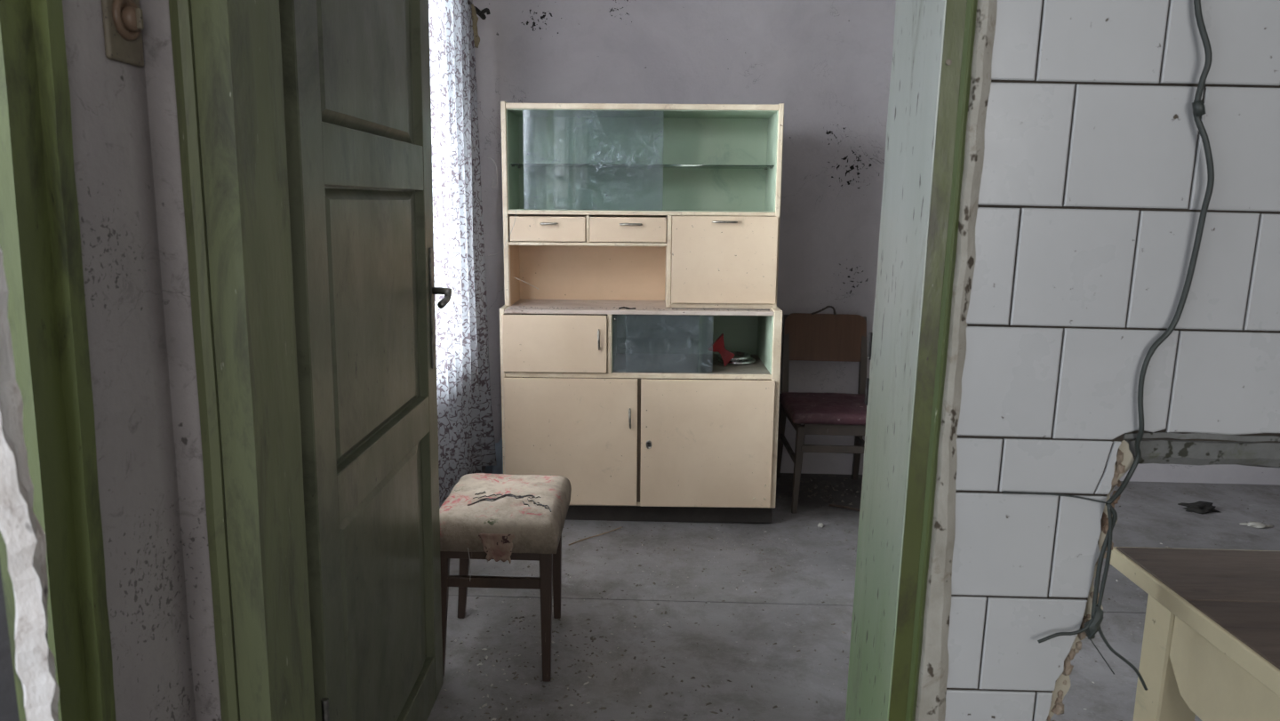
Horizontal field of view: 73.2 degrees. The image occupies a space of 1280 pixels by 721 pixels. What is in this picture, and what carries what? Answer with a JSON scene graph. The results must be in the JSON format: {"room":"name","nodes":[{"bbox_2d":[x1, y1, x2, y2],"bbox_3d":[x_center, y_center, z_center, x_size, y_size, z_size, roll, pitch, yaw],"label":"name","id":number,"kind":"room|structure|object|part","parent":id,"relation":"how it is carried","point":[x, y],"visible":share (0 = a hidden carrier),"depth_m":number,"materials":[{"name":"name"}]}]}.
{"room":"abandoned building interior","nodes":[
{"label":"abandoned building interior","id":0,"kind":"room"},
{"bbox_2d":[62,0,196,720],"bbox_3d":[-0.703,0.043,-0.209,0.200,2.500,2.556,1,10,0],"label":"wall","id":1,"kind":"structure","parent":0,"point":[138,483],"depth_m":1.00,"materials":[{"name":"grey paint"}]},
{"bbox_2d":[0,247,59,720],"bbox_3d":[-0.441,0.481,0.621,0.133,1.350,0.055,1,10,0],"label":"trim","id":2,"kind":"structure","parent":1,"relation":"attached to","point":[24,537],"depth_m":0.54,"materials":[{"name":"white paint"}]},
{"bbox_3d":[-0.455,0.481,0.623,0.104,1.350,0.049,1,10,0],"label":"post","id":3,"kind":"part","parent":2,"relation":"part of","materials":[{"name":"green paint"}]},
{"bbox_2d":[0,0,116,720],"bbox_3d":[-0.669,0.168,0.059,0.200,2.160,1.741,1,10,0],"label":"trim","id":4,"kind":"structure","parent":1,"relation":"attached to","point":[40,236],"depth_m":0.87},
{"bbox_2d":[101,0,143,67],"bbox_3d":[-0.571,-0.388,0.965,0.026,0.107,0.067,1,10,0],"label":"switch","id":5,"kind":"object","parent":1,"relation":"attached to","point":[123,20],"visible":1,"depth_m":0.96,"materials":[{"name":"beige plastic"}]},
{"bbox_3d":[-0.570,-0.384,0.969,0.015,0.027,0.027,1,10,0],"label":"knob","id":6,"kind":"part","parent":5,"relation":"part of","materials":[{"name":"beige plastic"}]},
{"bbox_2d":[139,0,1279,720],"bbox_3d":[1.513,-0.155,1.135,5.000,2.500,0.226,1,10,0],"label":"wall","id":7,"kind":"structure","parent":0,"point":[1093,182],"depth_m":1.05,"materials":[{"name":"white tile"}]},
{"bbox_2d":[279,0,452,720],"bbox_3d":[-0.493,-0.047,1.711,0.099,1.977,0.790,1,10,0],"label":"door","id":8,"kind":"structure","parent":7,"relation":"in","point":[356,73],"depth_m":1.61,"materials":[{"name":"green paint"}]},
{"bbox_3d":[-0.510,-0.674,1.606,0.027,0.496,0.614,1,10,0],"label":"panel","id":9,"kind":"part","parent":8,"relation":"part of","materials":[{"name":"green paint"}]},
{"bbox_3d":[-0.522,-0.097,1.712,0.027,0.481,0.614,1,10,0],"label":"panel","id":10,"kind":"part","parent":8,"relation":"part of","materials":[{"name":"green paint"}]},
{"bbox_3d":[-0.516,-0.382,1.659,0.039,0.098,0.611,1,10,0],"label":"rail","id":11,"kind":"part","parent":8,"relation":"part of","materials":[{"name":"green paint"}]},
{"bbox_3d":[-0.528,0.182,1.763,0.039,0.088,0.611,1,10,0],"label":"rail","id":12,"kind":"part","parent":8,"relation":"part of","materials":[{"name":"green paint"}]},
{"bbox_3d":[-0.535,0.514,1.824,0.027,0.587,0.614,1,10,0],"label":"panel","id":13,"kind":"part","parent":8,"relation":"part of","materials":[{"name":"green paint"}]},
{"bbox_3d":[-0.543,0.863,1.888,0.039,0.122,0.611,1,10,0],"label":"rail","id":14,"kind":"part","parent":8,"relation":"part of","materials":[{"name":"green paint"}]},
{"bbox_3d":[-0.496,-0.125,2.063,0.004,0.290,0.032,1,10,0],"label":"lock plate","id":15,"kind":"part","parent":8,"relation":"part of","materials":[{"name":"metal"}]},
{"bbox_3d":[-0.465,-0.147,2.012,0.047,0.039,0.118,0,11,-9],"label":"handle","id":16,"kind":"part","parent":8,"relation":"part of","materials":[{"name":"metal"}]},
{"bbox_2d":[168,0,997,720],"bbox_3d":[-0.072,0.024,1.189,1.037,2.060,0.246,1,10,0],"label":"trim","id":17,"kind":"structure","parent":7,"relation":"attached to","point":[228,66],"depth_m":1.10,"materials":[{"name":"green paint"}]},
{"bbox_3d":[-0.508,0.039,1.086,0.043,2.050,0.014,1,10,0],"label":"casing","id":18,"kind":"part","parent":17,"relation":"part of","materials":[{"name":"green wood"}]},
{"bbox_3d":[0.353,0.059,1.080,0.024,2.050,0.014,1,10,0],"label":"casing","id":19,"kind":"part","parent":17,"relation":"part of","materials":[{"name":"green paint"}]},
{"bbox_2d":[1003,0,1214,690],"bbox_3d":[0.566,-0.099,1.031,0.201,1.053,0.038,1,10,0],"label":"cable","id":20,"kind":"object","parent":7,"relation":"attached to","point":[1092,627],"visible":1,"depth_m":1.05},
{"bbox_2d":[426,465,1279,720],"bbox_3d":[0.983,1.130,1.161,6.400,0.061,6.700,1,10,0],"label":"floor","id":21,"kind":"structure","parent":0,"point":[800,676],"depth_m":2.69,"materials":[{"name":"grey concrete"}]},
{"bbox_2d":[439,472,571,681],"bbox_3d":[-0.386,0.592,2.447,0.342,0.475,0.417,1,10,0],"label":"stool","id":22,"kind":"object","parent":21,"relation":"on","point":[503,517],"visible":0.97,"depth_m":2.27,"materials":[{"name":"fabric"}]},
{"bbox_3d":[-0.524,0.668,2.294,0.042,0.376,0.034,1,10,0],"label":"leg","id":23,"kind":"part","parent":22,"relation":"part of","materials":[{"name":"brown wood"}]},
{"bbox_3d":[-0.530,0.607,2.624,0.052,0.376,0.034,1,10,0],"label":"leg","id":24,"kind":"part","parent":22,"relation":"part of","materials":[{"name":"brown wood"}]},
{"bbox_3d":[-0.378,0.410,2.418,0.334,0.106,0.408,1,10,0],"label":"seat","id":25,"kind":"part","parent":22,"relation":"part of","materials":[{"name":"fabric"}]},
{"bbox_3d":[-0.250,0.674,2.292,0.034,0.376,0.034,1,10,0],"label":"leg","id":26,"kind":"part","parent":22,"relation":"part of","materials":[{"name":"brown wood"}]},
{"bbox_3d":[-0.256,0.613,2.625,0.034,0.376,0.040,1,10,0],"label":"leg","id":27,"kind":"part","parent":22,"relation":"part of","materials":[{"name":"brown wood"}]},
{"bbox_2d":[568,527,621,544],"bbox_3d":[-0.167,0.673,3.314,0.269,0.008,0.015,-9,14,-43],"label":"straw","id":28,"kind":"object","parent":21,"relation":"on","point":[620,527],"visible":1,"depth_m":3.30,"materials":[{"name":"brown plant"}]},
{"bbox_2d":[499,101,783,522],"bbox_3d":[0.005,-0.189,3.513,1.085,1.643,0.492,1,10,1],"label":"tall cabinet","id":29,"kind":"object","parent":21,"relation":"on","point":[649,207],"visible":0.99,"depth_m":3.40,"materials":[{"name":"beige wood"}]},
{"bbox_2d":[488,209,516,255],"bbox_3d":[-0.536,-0.492,3.334,0.114,0.181,0.016,2,10,2],"label":"thread","id":30,"kind":"object","parent":29,"relation":"hanging from","point":[516,210],"visible":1,"depth_m":3.33},
{"bbox_3d":[-0.520,-0.625,3.483,0.019,0.781,0.305,1,10,1],"label":"panel","id":31,"kind":"part","parent":29,"relation":"part of","materials":[{"name":"beige wood"}]},
{"bbox_3d":[-0.531,0.148,3.600,0.018,0.791,0.455,1,10,1],"label":"panel","id":32,"kind":"part","parent":29,"relation":"part of","materials":[{"name":"beige wood"}]},
{"bbox_3d":[-0.507,-0.796,3.454,0.004,0.380,0.281,0,10,1],"label":"lining panel","id":33,"kind":"part","parent":29,"relation":"part of","materials":[{"name":"green wood"}]},
{"bbox_3d":[-0.511,-0.356,3.513,0.003,0.241,0.254,1,10,1],"label":"lining panel","id":34,"kind":"part","parent":29,"relation":"part of","materials":[{"name":"beige wood"}]},
{"bbox_3d":[-0.359,-0.511,3.353,0.294,0.096,0.015,1,10,1],"label":"drawer","id":35,"kind":"part","parent":29,"relation":"part of","materials":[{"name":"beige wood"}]},
{"bbox_3d":[-0.352,-0.528,3.330,0.070,0.009,0.022,1,10,1],"label":"handle","id":36,"kind":"part","parent":29,"relation":"part of","materials":[{"name":"silver metal"}]},
{"bbox_3d":[-0.329,-0.064,3.322,0.401,0.222,0.016,1,10,1],"label":"door","id":37,"kind":"part","parent":29,"relation":"part of","materials":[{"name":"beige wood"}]},
{"bbox_3d":[-0.319,-0.146,3.768,0.396,0.230,0.010,1,10,1],"label":"panel","id":38,"kind":"part","parent":29,"relation":"part of","materials":[{"name":"beige wood"}]},
{"bbox_3d":[-0.271,0.321,3.392,0.520,0.511,0.016,1,10,1],"label":"door","id":39,"kind":"part","parent":29,"relation":"part of","materials":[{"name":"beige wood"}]},
{"bbox_3d":[-0.203,-0.476,3.484,0.618,0.012,0.259,1,10,1],"label":"rail","id":40,"kind":"part","parent":29,"relation":"part of","materials":[{"name":"beige wood"}]},
{"bbox_3d":[-0.180,-0.767,3.312,0.542,0.381,0.004,1,10,0],"label":"glass pane","id":41,"kind":"part","parent":29,"relation":"part of","materials":[{"name":"clear glass"}]},
{"bbox_3d":[-0.157,-0.080,3.297,0.010,0.079,0.024,1,10,1],"label":"handle","id":42,"kind":"part","parent":29,"relation":"part of","materials":[{"name":"silver metal"}]},
{"bbox_3d":[-0.007,0.533,3.666,1.034,0.017,0.451,1,10,1],"label":"board","id":43,"kind":"part","parent":29,"relation":"part of","materials":[{"name":"beige wood"}]},
{"bbox_3d":[-0.105,-0.104,3.548,0.003,0.230,0.431,0,10,1],"label":"lining panel","id":44,"kind":"part","parent":29,"relation":"part of","materials":[{"name":"wood"}]},
{"bbox_3d":[-0.047,-0.508,3.350,0.298,0.096,0.015,1,10,1],"label":"drawer","id":45,"kind":"part","parent":29,"relation":"part of","materials":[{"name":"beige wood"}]},
{"bbox_3d":[-0.039,0.227,3.352,0.011,0.079,0.024,1,10,1],"label":"handle","id":46,"kind":"part","parent":29,"relation":"part of","materials":[{"name":"silver metal"}]},
{"bbox_3d":[-0.035,-0.525,3.327,0.090,0.009,0.022,1,10,1],"label":"handle","id":47,"kind":"part","parent":29,"relation":"part of","materials":[{"name":"silver metal"}]},
{"bbox_3d":[-0.003,0.020,3.565,1.034,0.019,0.441,1,10,1],"label":"rail","id":48,"kind":"part","parent":29,"relation":"part of","materials":[{"name":"beige wood"}]},
{"bbox_2d":[504,298,774,315],"bbox_3d":[-0.002,-0.224,3.526,1.034,0.016,0.454,1,10,1],"label":"countertop","id":49,"kind":"structure","parent":29,"relation":"on","point":[600,307],"depth_m":3.34,"materials":[{"name":"beige wood"}]},
{"bbox_2d":[618,306,635,309],"bbox_3d":[-0.049,-0.203,3.345,0.067,0.010,0.017,2,10,7],"label":"scrap","id":50,"kind":"object","parent":49,"relation":"on","point":[626,308],"visible":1,"depth_m":3.34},
{"bbox_2d":[520,306,769,311],"bbox_3d":[0.001,-0.201,3.355,1.005,0.016,0.085,1,10,0],"label":"crumbs","id":51,"kind":"object","parent":49,"relation":"on","point":[521,307],"visible":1,"depth_m":3.34,"materials":[{"name":"brown"}]},
{"bbox_2d":[672,307,769,310],"bbox_3d":[0.313,-0.198,3.342,0.381,0.010,0.022,2,10,2],"label":"twig","id":52,"kind":"object","parent":49,"relation":"on","point":[672,308],"visible":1,"depth_m":3.34,"materials":[{"name":"brown wood"}]},
{"bbox_3d":[-0.003,0.238,3.834,1.034,0.504,0.010,1,10,1],"label":"panel","id":53,"kind":"part","parent":29,"relation":"part of","materials":[{"name":"beige wood"}]},
{"bbox_3d":[0.010,-0.977,3.414,1.029,0.004,0.281,0,10,1],"label":"lining panel","id":54,"kind":"part","parent":29,"relation":"part of","materials":[{"name":"wood"}]},
{"bbox_2d":[510,163,774,168],"bbox_3d":[0.009,-0.782,3.470,1.027,0.006,0.227,1,10,1],"label":"glass shelf","id":55,"kind":"object","parent":29,"relation":"attached to","point":[587,165],"depth_m":3.44,"materials":[{"name":"clear glass"}]},
{"bbox_3d":[0.007,-0.433,3.627,1.035,0.359,0.010,1,10,1],"label":"panel","id":56,"kind":"part","parent":29,"relation":"part of","materials":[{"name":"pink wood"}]},
{"bbox_3d":[0.007,-0.606,3.482,1.029,0.003,0.281,1,10,1],"label":"lining panel","id":57,"kind":"part","parent":29,"relation":"part of","materials":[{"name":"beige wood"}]},
{"bbox_3d":[0.010,-0.818,3.592,1.035,0.380,0.010,1,10,1],"label":"panel","id":58,"kind":"part","parent":29,"relation":"part of","materials":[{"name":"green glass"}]},
{"bbox_3d":[0.062,-0.067,3.346,0.338,0.231,0.004,1,10,0],"label":"glass pane","id":59,"kind":"part","parent":29,"relation":"part of","materials":[{"name":"clear glass"}]},
{"bbox_3d":[0.114,-0.064,3.336,0.339,0.231,0.004,1,10,0],"label":"glass pane","id":60,"kind":"part","parent":29,"relation":"part of","materials":[{"name":"clear glass"}]},
{"bbox_3d":[0.207,-0.141,3.762,0.620,0.230,0.010,1,10,1],"label":"panel","id":61,"kind":"part","parent":29,"relation":"part of","materials":[{"name":"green glass"}]},
{"bbox_3d":[0.203,0.011,3.566,0.615,0.003,0.431,0,10,1],"label":"lining panel","id":62,"kind":"part","parent":29,"relation":"part of","materials":[{"name":"wood"}]},
{"bbox_3d":[0.262,0.329,3.387,0.518,0.514,0.016,1,10,1],"label":"door","id":63,"kind":"part","parent":29,"relation":"part of","materials":[{"name":"beige wood"}]},
{"bbox_2d":[707,333,734,367],"bbox_3d":[0.328,-0.043,3.486,0.108,0.134,0.032,1,10,0],"label":"clip","id":64,"kind":"object","parent":29,"relation":"on","point":[718,346],"visible":1,"depth_m":3.48,"materials":[{"name":"plastic"}]},
{"bbox_3d":[0.322,-0.238,3.523,0.400,0.018,0.256,1,10,1],"label":"board","id":65,"kind":"part","parent":29,"relation":"part of","materials":[{"name":"beige wood"}]},
{"bbox_3d":[0.328,-0.390,3.355,0.409,0.338,0.016,1,10,1],"label":"door","id":66,"kind":"part","parent":29,"relation":"part of","materials":[{"name":"beige wood"}]},
{"bbox_3d":[0.326,-0.532,3.310,0.100,0.009,0.022,1,10,1],"label":"handle","id":67,"kind":"part","parent":29,"relation":"part of","materials":[{"name":"silver metal"}]},
{"bbox_2d":[718,357,755,365],"bbox_3d":[0.402,0.000,3.579,0.156,0.017,0.156,0,10,1],"label":"metal lid","id":68,"kind":"object","parent":29,"relation":"in","point":[751,360],"visible":0.58,"depth_m":3.51,"materials":[{"name":"silver metal"}]},
{"bbox_2d":[717,351,750,360],"bbox_3d":[0.389,-0.018,3.566,0.136,0.023,0.136,-9,14,-44],"label":"metal lid","id":69,"kind":"object","parent":68,"relation":"on","point":[739,356],"visible":0.7,"depth_m":3.54,"materials":[{"name":"silver metal"}]},
{"bbox_3d":[0.513,-0.098,3.542,0.005,0.230,0.431,0,10,1],"label":"lining panel","id":70,"kind":"part","parent":29,"relation":"part of","materials":[{"name":"green wood"}]},
{"bbox_3d":[0.529,0.158,3.589,0.032,0.791,0.455,1,10,1],"label":"panel","id":71,"kind":"part","parent":29,"relation":"part of","materials":[{"name":"beige wood"}]},
{"bbox_3d":[0.525,-0.786,3.443,0.004,0.380,0.281,0,10,1],"label":"lining panel","id":72,"kind":"part","parent":29,"relation":"part of","materials":[{"name":"green wood"}]},
{"bbox_3d":[0.534,-0.614,3.473,0.018,0.779,0.305,1,10,1],"label":"panel","id":73,"kind":"part","parent":29,"relation":"part of","materials":[{"name":"beige wood"}]},
{"bbox_2d":[776,312,867,513],"bbox_3d":[0.840,0.215,3.791,0.420,0.785,0.511,1,10,0],"label":"chair","id":74,"kind":"object","parent":21,"relation":"on","point":[806,336],"visible":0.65,"depth_m":3.94,"materials":[{"name":"brown wood"}]},
{"bbox_3d":[0.662,0.178,3.997,0.035,0.775,0.096,1,10,0],"label":"leg","id":75,"kind":"part","parent":74,"relation":"part of","materials":[{"name":"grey wood"}]},
{"bbox_3d":[0.662,0.455,3.609,0.045,0.370,0.062,1,10,0],"label":"leg","id":76,"kind":"part","parent":74,"relation":"part of","materials":[{"name":"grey wood"}]},
{"bbox_3d":[0.840,0.202,3.741,0.420,0.059,0.415,1,10,0],"label":"seat","id":77,"kind":"part","parent":74,"relation":"part of","materials":[{"name":"red plastic"}]},
{"bbox_2d":[811,305,836,314],"bbox_3d":[0.835,-0.227,3.913,0.114,0.045,0.020,1,10,0],"label":"wire","id":78,"kind":"object","parent":74,"relation":"on","point":[827,307],"visible":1,"depth_m":3.91,"materials":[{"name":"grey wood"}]},
{"bbox_3d":[0.848,-0.106,3.956,0.372,0.213,0.043,1,10,0],"label":"backrest","id":79,"kind":"part","parent":74,"relation":"part of","materials":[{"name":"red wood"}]},
{"bbox_3d":[1.021,0.186,3.994,0.035,0.775,0.096,1,10,0],"label":"leg","id":80,"kind":"part","parent":74,"relation":"part of","materials":[{"name":"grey wood"}]},
{"bbox_2d":[828,504,860,511],"bbox_3d":[0.889,0.630,3.673,0.171,0.017,0.016,7,12,27],"label":"stick","id":81,"kind":"object","parent":21,"relation":"on","point":[831,505],"visible":0.76,"depth_m":3.67,"materials":[{"name":"brown wood"}]},
{"bbox_2d":[443,488,1263,720],"bbox_3d":[1.182,0.778,2.919,3.847,0.006,2.288,1,10,0],"label":"flakes","id":82,"kind":"object","parent":21,"relation":"on","point":[503,631],"visible":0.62,"depth_m":2.39,"materials":[{"name":"white paint"}]},
{"bbox_2d":[441,474,1268,720],"bbox_3d":[1.204,0.807,2.761,4.003,0.008,2.808,1,10,0],"label":"debris","id":83,"kind":"object","parent":21,"relation":"on","point":[815,485],"visible":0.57,"depth_m":2.63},
{"bbox_2d":[1109,546,1279,720],"bbox_3d":[1.206,0.831,0.570,0.960,0.751,1.750,1,10,0],"label":"table","id":84,"kind":"object","parent":21,"relation":"on","point":[1211,647],"visible":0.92,"depth_m":1.21,"materials":[{"name":"beige paint"}]},
{"bbox_3d":[0.788,0.697,1.333,0.060,0.722,0.064,1,10,0],"label":"leg","id":85,"kind":"part","parent":84,"relation":"part of","materials":[{"name":"beige paint"}]},
{"bbox_2d":[1177,501,1220,514],"bbox_3d":[2.435,0.636,3.744,0.173,0.040,0.080,1,10,0],"label":"scrap","id":86,"kind":"object","parent":21,"relation":"on","point":[1202,508],"visible":1,"depth_m":3.73,"materials":[{"name":"black"}]},
{"bbox_2d":[1240,520,1273,527],"bbox_3d":[2.563,0.680,3.583,0.134,0.016,0.065,1,10,0],"label":"paper scrap","id":87,"kind":"object","parent":21,"relation":"on","point":[1253,524],"visible":1,"depth_m":3.57,"materials":[{"name":"white paper"}]},
{"bbox_2d":[472,0,1279,484],"bbox_3d":[1.647,-0.678,3.999,5.200,2.500,0.150,1,10,0],"label":"wall","id":88,"kind":"structure","parent":0,"point":[828,62],"depth_m":3.85,"materials":[{"name":"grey paint"}]},
{"bbox_3d":[-0.869,-0.477,2.605,0.200,2.500,2.725,1,10,0],"label":"wall","id":89,"kind":"structure","parent":0,"visible":0},
{"bbox_2d":[467,0,490,19],"bbox_3d":[-0.692,-1.213,2.370,0.124,0.044,2.482,1,10,0],"label":"curtain rod","id":90,"kind":"object","parent":89,"relation":"attached to","point":[481,13],"visible":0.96,"depth_m":3.54,"materials":[{"name":"black metal"}]},
{"bbox_2d":[428,0,496,508],"bbox_3d":[-0.686,-0.390,3.159,0.101,1.893,0.909,2,10,4],"label":"curtain","id":91,"kind":"object","parent":90,"relation":"hanging from","point":[465,423],"visible":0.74,"depth_m":3.21,"materials":[{"name":"fabric"}]},
{"bbox_2d":[470,4,479,47],"bbox_3d":[-0.654,-1.325,3.418,0.035,0.160,0.047,11,14,42],"label":"rag","id":92,"kind":"object","parent":90,"relation":"hanging from","point":[475,18],"visible":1,"depth_m":3.40,"materials":[{"name":"fabric"}]}
]}

